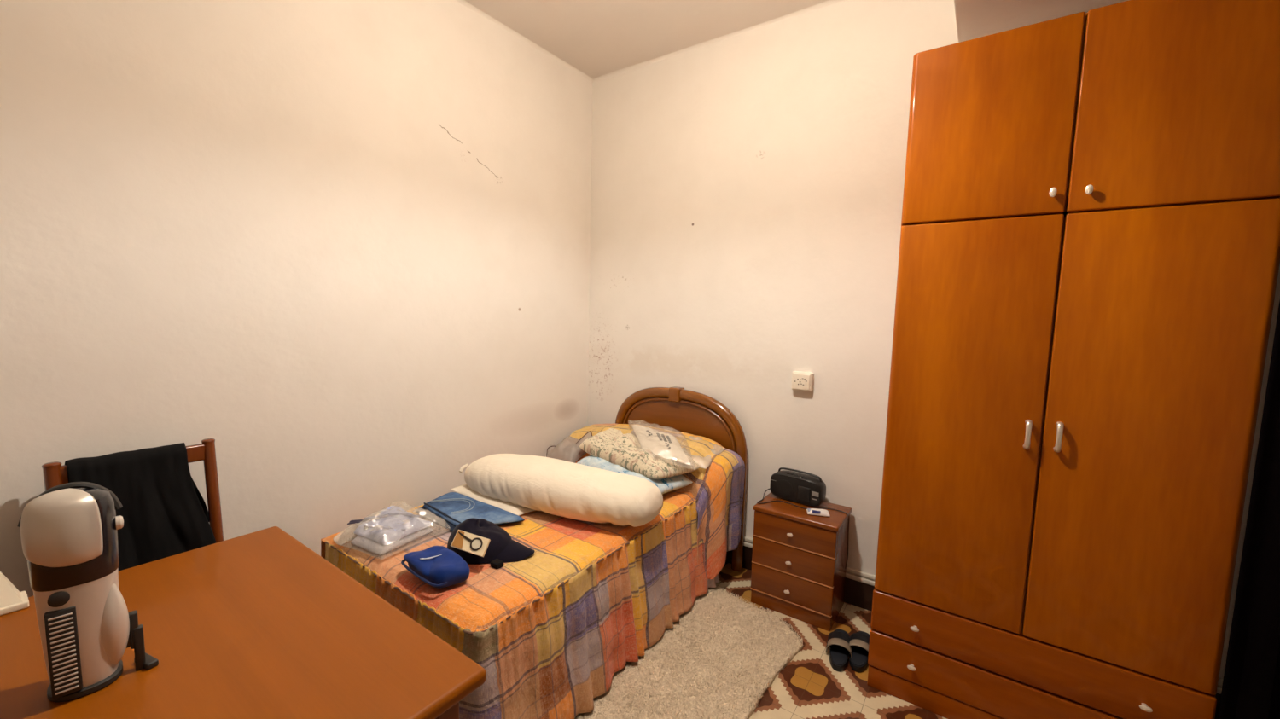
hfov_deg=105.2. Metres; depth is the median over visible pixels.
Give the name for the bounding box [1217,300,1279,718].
curtain
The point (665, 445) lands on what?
plastic bag
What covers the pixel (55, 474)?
chair
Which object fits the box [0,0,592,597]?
wall
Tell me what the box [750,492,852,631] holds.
nightstand
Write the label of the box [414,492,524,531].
jeans
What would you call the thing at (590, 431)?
bag
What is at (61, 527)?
hood
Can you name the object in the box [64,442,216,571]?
garment
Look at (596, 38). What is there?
ceiling
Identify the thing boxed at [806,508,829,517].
pack
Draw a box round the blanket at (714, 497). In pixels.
[554,423,744,587]
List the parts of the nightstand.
drawer, drawer, drawer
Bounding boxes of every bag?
[347,506,434,554]
[546,430,592,458]
[632,424,690,465]
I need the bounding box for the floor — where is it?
[715,562,1121,718]
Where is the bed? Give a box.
[476,386,747,632]
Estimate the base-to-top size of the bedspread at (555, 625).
0.734 m
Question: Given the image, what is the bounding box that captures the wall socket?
[791,371,814,392]
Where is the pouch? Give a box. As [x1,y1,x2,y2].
[401,546,470,588]
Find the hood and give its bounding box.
[20,488,103,567]
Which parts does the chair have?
post, rail, post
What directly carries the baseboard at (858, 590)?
attached to the wall at (747, 187)
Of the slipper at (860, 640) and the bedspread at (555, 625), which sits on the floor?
the slipper at (860, 640)
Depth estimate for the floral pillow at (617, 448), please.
2.57 m
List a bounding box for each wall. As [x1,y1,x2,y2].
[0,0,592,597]
[587,0,1279,686]
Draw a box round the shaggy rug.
[574,586,802,718]
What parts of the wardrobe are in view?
knob, knob, door, door, drawer, handle, drawer, knob, handle, knob, knob, door, door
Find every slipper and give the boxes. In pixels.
[826,628,853,671]
[846,631,869,673]
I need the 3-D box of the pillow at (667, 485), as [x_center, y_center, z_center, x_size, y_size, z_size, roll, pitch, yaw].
[-0.074,0.601,2.658,0.294,0.120,0.694,-4,8,-44]
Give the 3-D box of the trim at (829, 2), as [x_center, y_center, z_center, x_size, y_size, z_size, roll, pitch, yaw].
[1.369,-1.670,2.035,4.140,0.037,0.037,5,7,35]
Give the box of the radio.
[769,467,826,506]
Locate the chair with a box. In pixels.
[41,438,223,542]
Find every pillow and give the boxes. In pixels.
[459,453,663,527]
[576,455,692,494]
[579,428,700,479]
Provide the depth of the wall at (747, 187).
2.60 m
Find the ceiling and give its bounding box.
[465,0,828,78]
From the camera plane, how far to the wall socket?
2.52 m
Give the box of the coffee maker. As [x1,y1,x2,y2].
[17,482,158,703]
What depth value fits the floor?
1.93 m
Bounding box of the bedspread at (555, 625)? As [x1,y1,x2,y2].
[320,423,744,718]
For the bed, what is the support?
on the floor
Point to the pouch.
(438, 567)
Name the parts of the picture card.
tan panel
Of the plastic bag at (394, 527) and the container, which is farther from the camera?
the plastic bag at (394, 527)
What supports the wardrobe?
on the floor
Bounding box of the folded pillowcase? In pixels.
[450,483,535,516]
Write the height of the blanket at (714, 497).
0.677 m
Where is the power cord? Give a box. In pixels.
[756,488,849,569]
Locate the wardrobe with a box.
[866,0,1279,718]
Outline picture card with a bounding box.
[450,529,490,557]
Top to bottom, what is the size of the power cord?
0.343 m
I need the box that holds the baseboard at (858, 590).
[725,536,1222,718]
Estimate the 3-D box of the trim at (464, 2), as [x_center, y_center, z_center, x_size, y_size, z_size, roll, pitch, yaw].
[-1.647,-1.673,1.321,0.036,0.036,4.670,5,7,35]
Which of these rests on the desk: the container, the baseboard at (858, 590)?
the container
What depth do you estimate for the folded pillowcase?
2.26 m
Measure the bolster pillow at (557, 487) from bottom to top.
0.209 m
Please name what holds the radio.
on the nightstand
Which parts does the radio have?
carry handle, cassette door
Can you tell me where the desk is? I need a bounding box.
[0,526,486,718]
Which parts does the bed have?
moulding, headboard panel, headboard frame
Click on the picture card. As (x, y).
(463, 541)
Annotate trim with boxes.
[454,0,593,81]
[592,0,844,82]
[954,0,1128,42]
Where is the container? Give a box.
[0,571,29,616]
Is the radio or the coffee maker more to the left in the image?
the coffee maker
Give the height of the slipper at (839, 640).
0.074 m
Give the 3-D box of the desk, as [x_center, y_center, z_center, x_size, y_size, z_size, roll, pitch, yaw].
[-1.145,0.984,0.718,1.055,0.750,1.422,5,7,35]

